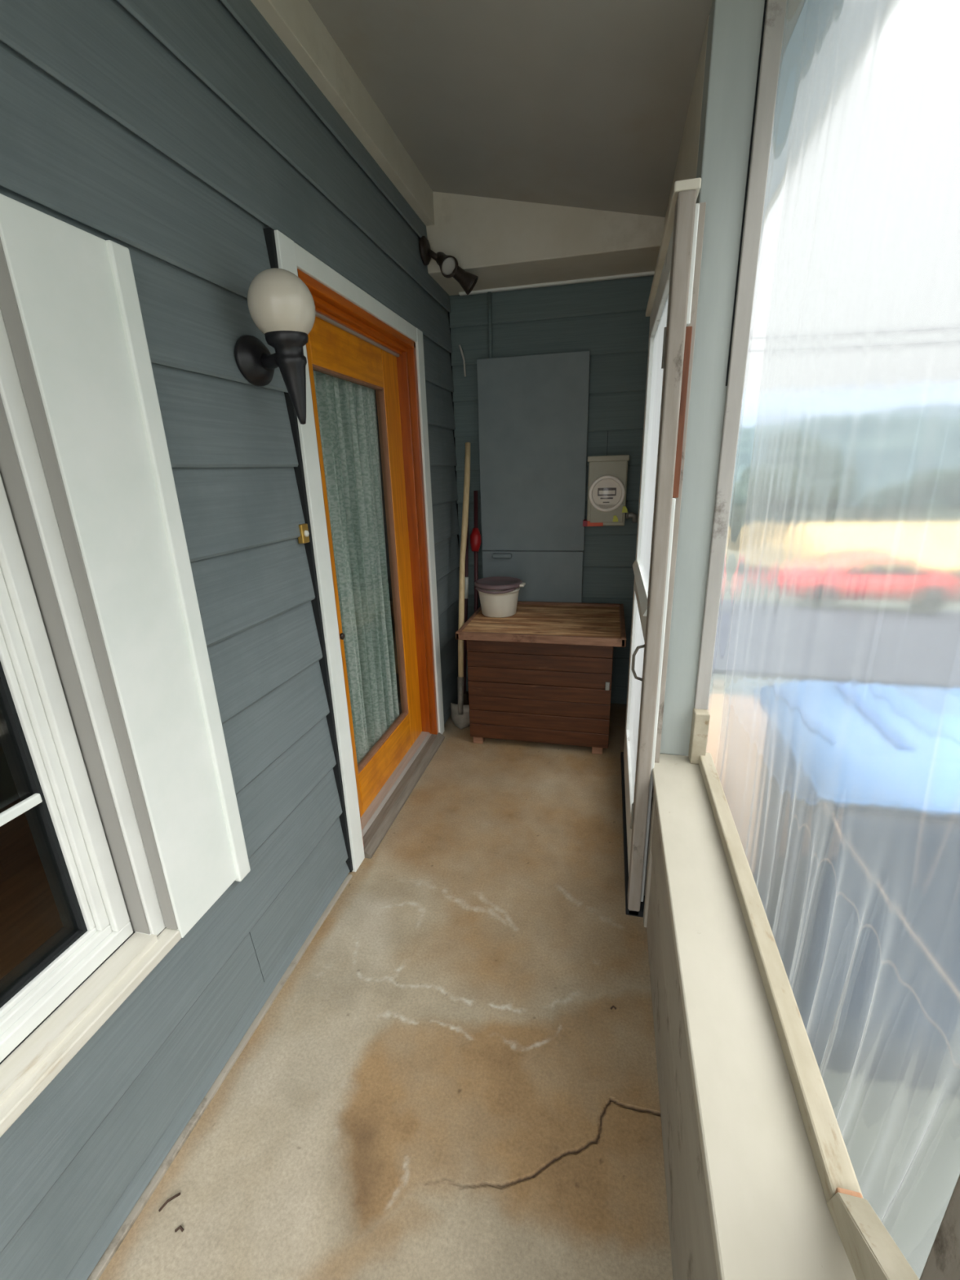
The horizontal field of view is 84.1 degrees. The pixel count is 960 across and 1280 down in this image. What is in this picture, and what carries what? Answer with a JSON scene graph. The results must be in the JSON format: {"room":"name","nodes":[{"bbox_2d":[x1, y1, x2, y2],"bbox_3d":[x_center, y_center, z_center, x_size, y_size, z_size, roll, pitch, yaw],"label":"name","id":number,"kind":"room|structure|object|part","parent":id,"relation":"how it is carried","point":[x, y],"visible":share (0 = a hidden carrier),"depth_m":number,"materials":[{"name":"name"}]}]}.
{"room":"enclosed porch","nodes":[
{"label":"enclosed porch","id":0,"kind":"room"},
{"bbox_2d":[0,0,459,1279],"bbox_3d":[-0.732,-0.178,1.360,0.164,3.250,4.790,3,18,13],"label":"wall","id":1,"kind":"structure","parent":0,"point":[180,135],"depth_m":1.34,"materials":[{"name":"paint"}]},
{"bbox_2d":[234,267,315,424],"bbox_3d":[-0.531,-0.756,1.395,0.235,0.356,0.162,7,20,26],"label":"wall sconce","id":2,"kind":"object","parent":1,"relation":"attached to","point":[281,305],"visible":1,"depth_m":1.34,"materials":[{"name":"black metal"}]},
{"bbox_3d":[-0.597,-0.755,1.440,0.044,0.124,0.155,3,18,13],"label":"plate","id":3,"kind":"part","parent":2,"relation":"part of","materials":[{"name":"black metal"}]},
{"bbox_3d":[-0.542,-0.748,1.413,0.112,0.049,0.040,9,20,29],"label":"arm","id":4,"kind":"part","parent":2,"relation":"part of","materials":[{"name":"black metal"}]},
{"bbox_3d":[-0.501,-0.844,1.350,0.162,0.162,0.162,3,18,13],"label":"globe","id":5,"kind":"part","parent":2,"relation":"part of"},
{"bbox_2d":[297,523,309,543],"bbox_3d":[-0.567,-0.344,1.718,0.029,0.060,0.038,3,18,13],"label":"doorbell","id":6,"kind":"object","parent":1,"relation":"attached to","point":[304,538],"visible":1,"depth_m":1.71,"materials":[{"name":"gold metal"}]},
{"bbox_2d":[250,0,434,226],"bbox_3d":[-0.757,-1.543,0.664,0.068,0.225,4.320,3,18,13],"label":"trim","id":7,"kind":"structure","parent":1,"relation":"attached to","point":[296,23],"depth_m":1.79,"materials":[{"name":"beige paint"}]},
{"bbox_2d":[274,230,444,871],"bbox_3d":[-0.463,-0.294,2.424,0.195,2.209,1.245,3,18,13],"label":"door","id":8,"kind":"structure","parent":1,"relation":"in","point":[353,337],"depth_m":2.52,"materials":[{"name":"orange paint"}]},
{"bbox_3d":[-0.550,-0.117,1.878,0.046,2.207,0.087,3,18,13],"label":"casing","id":9,"kind":"part","parent":8,"relation":"part of","materials":[{"name":"white paint"}]},
{"bbox_3d":[-0.557,-0.015,2.128,0.031,0.036,0.036,3,18,13],"label":"knob","id":10,"kind":"part","parent":8,"relation":"part of","materials":[{"name":"brown metal"}]},
{"bbox_3d":[-0.540,-1.150,2.151,0.045,0.165,0.640,3,18,13],"label":"rail","id":11,"kind":"part","parent":8,"relation":"part of","materials":[{"name":"orange wood"}]},
{"bbox_3d":[-0.449,-1.315,2.086,0.044,0.061,1.072,3,18,13],"label":"casing","id":12,"kind":"part","parent":8,"relation":"part of","materials":[{"name":"white paint"}]},
{"bbox_2d":[313,370,399,764],"bbox_3d":[-0.572,-0.284,2.443,0.066,1.740,0.710,3,18,13],"label":"curtain","id":13,"kind":"object","parent":8,"relation":"hanging from","point":[346,410],"visible":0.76,"depth_m":2.45,"materials":[{"name":"fabric"}]},
{"bbox_3d":[-0.487,0.605,2.714,0.045,0.207,0.640,3,18,13],"label":"rail","id":14,"kind":"part","parent":8,"relation":"part of","materials":[{"name":"orange wood"}]},
{"bbox_3d":[-0.285,-0.469,2.949,0.046,2.207,0.086,3,18,13],"label":"casing","id":15,"kind":"part","parent":8,"relation":"part of","materials":[{"name":"white paint"}]},
{"bbox_2d":[419,235,478,294],"bbox_3d":[-0.149,-1.883,2.671,0.269,0.260,0.164,3,18,13],"label":"floodlight","id":16,"kind":"object","parent":1,"relation":"attached to","point":[448,264],"visible":1,"depth_m":2.66,"materials":[{"name":"brown metal"}]},
{"bbox_3d":[-0.270,-1.952,2.669,0.030,0.120,0.120,3,18,13],"label":"mount plate","id":17,"kind":"part","parent":16,"relation":"part of","materials":[{"name":"brown metal"}]},
{"bbox_3d":[-0.193,-1.903,2.684,0.160,0.132,0.031,-1,18,2],"label":"arm","id":18,"kind":"part","parent":16,"relation":"part of","materials":[{"name":"brown metal"}]},
{"bbox_2d":[98,702,672,1279],"bbox_3d":[-0.069,1.308,1.739,1.508,0.450,4.890,3,18,13],"label":"floor","id":19,"kind":"structure","parent":0,"point":[446,1082],"depth_m":1.43,"materials":[{"name":"concrete"}]},
{"bbox_2d":[158,1192,180,1211],"bbox_3d":[-0.696,1.258,1.193,0.044,0.013,0.006,-18,24,-40],"label":"twig","id":20,"kind":"object","parent":19,"relation":"on","point":[179,1193],"visible":1,"depth_m":1.19,"materials":[{"name":"brown wood"}]},
{"bbox_2d":[174,1225,183,1232],"bbox_3d":[-0.649,1.274,1.152,0.019,0.008,0.009,-2,18,-1],"label":"twig","id":21,"kind":"object","parent":19,"relation":"on","point":[180,1227],"visible":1,"depth_m":1.15,"materials":[{"name":"brown wood"}]},
{"bbox_2d":[450,442,470,728],"bbox_3d":[-0.096,-0.315,3.272,0.140,1.704,0.431,3,18,13],"label":"spade","id":22,"kind":"object","parent":19,"relation":"on","point":[460,713],"visible":0.94,"depth_m":3.24,"materials":[{"name":"brown wood"}]},
{"bbox_3d":[-0.117,0.478,3.332,0.140,0.160,0.039,3,18,13],"label":"blade","id":23,"kind":"part","parent":22,"relation":"part of","materials":[{"name":"metal"}]},
{"bbox_2d":[457,676,464,715],"bbox_3d":[-0.119,0.344,3.307,0.044,0.238,0.084,3,18,13],"label":"socket","id":24,"kind":"object","parent":22,"relation":"attached to","point":[460,680],"depth_m":3.29,"materials":[{"name":"metal"}]},
{"bbox_3d":[-0.100,-0.463,3.248,0.052,1.407,0.387,3,18,13],"label":"handle","id":25,"kind":"part","parent":22,"relation":"part of","materials":[{"name":"brown wood"}]},
{"bbox_2d":[463,520,469,704],"bbox_3d":[-0.105,-0.210,3.507,0.090,1.361,0.226,3,18,13],"label":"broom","id":26,"kind":"object","parent":19,"relation":"on","point":[466,580],"visible":0.64,"depth_m":3.51,"materials":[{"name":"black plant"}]},
{"bbox_2d":[470,490,480,612],"bbox_3d":[-0.030,-0.232,3.475,0.072,1.424,0.220,3,18,13],"label":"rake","id":27,"kind":"object","parent":19,"relation":"on","point":[475,536],"visible":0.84,"depth_m":3.38,"materials":[{"name":"red plastic"}]},
{"bbox_2d":[455,600,626,754],"bbox_3d":[0.396,0.201,3.241,0.900,0.714,0.723,3,18,13],"label":"storage chest","id":28,"kind":"object","parent":19,"relation":"on","point":[541,673],"visible":0.98,"depth_m":2.97,"materials":[{"name":"brown wood"}]},
{"bbox_2d":[474,576,524,617],"bbox_3d":[0.122,-0.259,3.242,0.307,0.206,0.301,3,18,13],"label":"bucket","id":29,"kind":"object","parent":28,"relation":"on","point":[498,595],"visible":1,"depth_m":3.16,"materials":[{"name":"plastic"}]},
{"bbox_3d":[0.112,-0.345,3.222,0.290,0.030,0.290,3,18,13],"label":"lid","id":30,"kind":"part","parent":29,"relation":"part of","materials":[{"name":"purple plastic"}]},
{"bbox_2d":[307,0,712,217],"bbox_3d":[0.006,-1.502,0.743,1.645,0.435,4.790,3,18,13],"label":"ceiling","id":31,"kind":"structure","parent":0,"point":[581,104],"depth_m":1.75,"materials":[{"name":"paint"}]},
{"bbox_2d":[426,191,665,295],"bbox_3d":[0.343,-2.129,2.740,1.198,0.442,0.400,3,18,13],"label":"beam","id":32,"kind":"structure","parent":31,"relation":"attached to","point":[509,245],"depth_m":2.63,"materials":[{"name":"beige paint"}]},
{"bbox_3d":[0.415,-1.974,2.950,1.098,0.015,0.026,3,18,13],"label":"moulding","id":33,"kind":"part","parent":32,"relation":"part of","materials":[{"name":"white paint"}]},
{"bbox_2d":[706,0,959,1279],"bbox_3d":[0.445,-0.028,0.200,0.051,2.165,2.991,2,18,13],"label":"plastic sheet","id":34,"kind":"object","parent":31,"relation":"hanging from","point":[833,740],"visible":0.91,"depth_m":0.82,"materials":[{"name":"clear plastic"}]},
{"bbox_2d":[448,275,653,704],"bbox_3d":[0.462,-0.865,3.386,1.508,3.250,0.120,3,18,13],"label":"wall","id":35,"kind":"structure","parent":0,"point":[606,318],"depth_m":3.11,"materials":[{"name":"paint"}]},
{"bbox_2d":[458,344,466,376],"bbox_3d":[-0.105,-1.662,3.168,0.039,0.172,0.013,0,18,5],"label":"cable","id":36,"kind":"object","parent":35,"relation":"hanging from","point":[460,346],"visible":1,"depth_m":3.16,"materials":[{"name":"paint"}]},
{"bbox_2d":[487,291,492,358],"bbox_3d":[0.059,-1.796,3.100,0.021,0.420,0.021,3,18,13],"label":"conduit pipe","id":37,"kind":"object","parent":35,"relation":"attached to","point":[489,293],"visible":0.9,"depth_m":3.08,"materials":[{"name":"grey metal"}]},
{"bbox_2d":[476,350,590,602],"bbox_3d":[0.326,-0.751,3.345,0.654,1.865,0.083,3,18,13],"label":"panel","id":38,"kind":"object","parent":35,"relation":"attached to","point":[533,410],"visible":0.87,"depth_m":3.25,"materials":[{"name":"paint"}]},
{"bbox_3d":[0.142,-0.543,3.438,0.128,0.032,0.045,3,18,13],"label":"pull handle","id":39,"kind":"part","parent":38,"relation":"part of","materials":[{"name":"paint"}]},
{"bbox_2d":[582,454,637,526],"bbox_3d":[0.773,-0.873,3.127,0.318,0.398,0.201,3,18,13],"label":"electric meter","id":40,"kind":"object","parent":35,"relation":"attached to","point":[607,474],"visible":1,"depth_m":3.10,"materials":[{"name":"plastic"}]},
{"bbox_2d":[587,454,629,462],"bbox_3d":[0.749,-1.058,3.106,0.232,0.032,0.140,3,18,13],"label":"hood","id":41,"kind":"object","parent":40,"relation":"attached to","point":[622,458],"depth_m":3.04,"materials":[{"name":"metal"}]},
{"bbox_2d":[643,15,718,1279],"bbox_3d":[0.527,-0.027,1.099,0.165,3.050,4.790,3,18,13],"label":"wall","id":42,"kind":"structure","parent":0,"point":[691,1242],"depth_m":1.16,"materials":[{"name":"paint"}]},
{"bbox_2d":[620,177,706,917],"bbox_3d":[0.654,-0.220,2.123,0.107,2.188,1.160,3,18,13],"label":"door","id":43,"kind":"structure","parent":42,"relation":"in","point":[673,301],"depth_m":1.64,"materials":[{"name":"beige paint"}]},
{"bbox_3d":[0.684,0.688,2.415,0.034,0.205,0.830,3,18,13],"label":"rail","id":44,"kind":"part","parent":43,"relation":"part of","materials":[{"name":"white metal"}]},
{"bbox_3d":[0.671,0.238,2.271,0.006,0.760,0.850,3,18,13],"label":"panel","id":45,"kind":"part","parent":43,"relation":"part of","materials":[{"name":"plastic"}]},
{"bbox_3d":[0.523,0.075,1.761,0.040,0.129,0.010,3,18,13],"label":"pull handle","id":46,"kind":"part","parent":43,"relation":"part of","materials":[{"name":"metal"}]},
{"bbox_3d":[0.658,-0.171,2.139,0.034,0.120,0.830,3,18,13],"label":"rail","id":47,"kind":"part","parent":43,"relation":"part of","materials":[{"name":"white paint"}]},
{"bbox_3d":[0.643,-0.680,1.976,0.003,0.970,0.850,3,18,13],"label":"pane","id":48,"kind":"part","parent":43,"relation":"part of","materials":[{"name":"glass"}]},
{"bbox_3d":[0.628,-1.180,1.815,0.034,0.100,0.830,3,18,13],"label":"rail","id":49,"kind":"part","parent":43,"relation":"part of","materials":[{"name":"white paint"}]},
{"bbox_3d":[0.623,-1.251,1.792,0.060,0.022,1.160,3,18,13],"label":"head casing","id":50,"kind":"part","parent":43,"relation":"part of","materials":[{"name":"beige paint"}]},
{"bbox_2d":[693,0,786,709],"bbox_3d":[0.712,-0.660,1.514,0.045,1.850,0.072,3,18,13],"label":"trim","id":51,"kind":"structure","parent":42,"relation":"attached to","point":[774,13],"depth_m":1.41,"materials":[{"name":"paint"}]},
{"bbox_2d":[652,753,856,1279],"bbox_3d":[0.350,0.866,0.466,0.193,0.026,2.995,3,18,13],"label":"sill","id":52,"kind":"structure","parent":42,"relation":"on","point":[771,1217],"depth_m":0.88,"materials":[{"name":"paint"}]},
{"bbox_2d":[688,707,710,764],"bbox_3d":[0.732,0.321,1.780,0.046,0.186,0.052,3,18,13],"label":"block","id":53,"kind":"object","parent":52,"relation":"on","point":[700,717],"visible":0.8,"depth_m":1.76,"materials":[{"name":"paint"}]},
{"bbox_2d":[659,0,764,755],"bbox_3d":[0.651,-0.587,1.595,0.115,2.036,0.116,3,18,13],"label":"post","id":54,"kind":"object","parent":52,"relation":"on","point":[735,27],"visible":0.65,"depth_m":1.44,"materials":[{"name":"paint"}]},
{"bbox_2d":[698,752,863,1201],"bbox_3d":[0.622,0.573,1.251,0.039,0.036,1.180,3,18,13],"label":"trim","id":55,"kind":"structure","parent":42,"relation":"attached to","point":[835,1170],"depth_m":0.93,"materials":[{"name":"paint"}]},
{"bbox_2d":[826,1187,919,1279],"bbox_3d":[0.456,0.715,0.579,0.036,0.182,0.244,3,18,13],"label":"board","id":56,"kind":"object","parent":55,"relation":"on","point":[872,1253],"visible":1,"depth_m":0.63,"materials":[{"name":"paint"}]},
{"bbox_2d":[919,1174,959,1279],"bbox_3d":[0.420,-0.136,0.211,0.034,2.034,0.145,3,18,13],"label":"trim","id":57,"kind":"structure","parent":42,"relation":"attached to","point":[943,1261],"depth_m":0.50,"materials":[{"name":"beige wood"}]}
]}

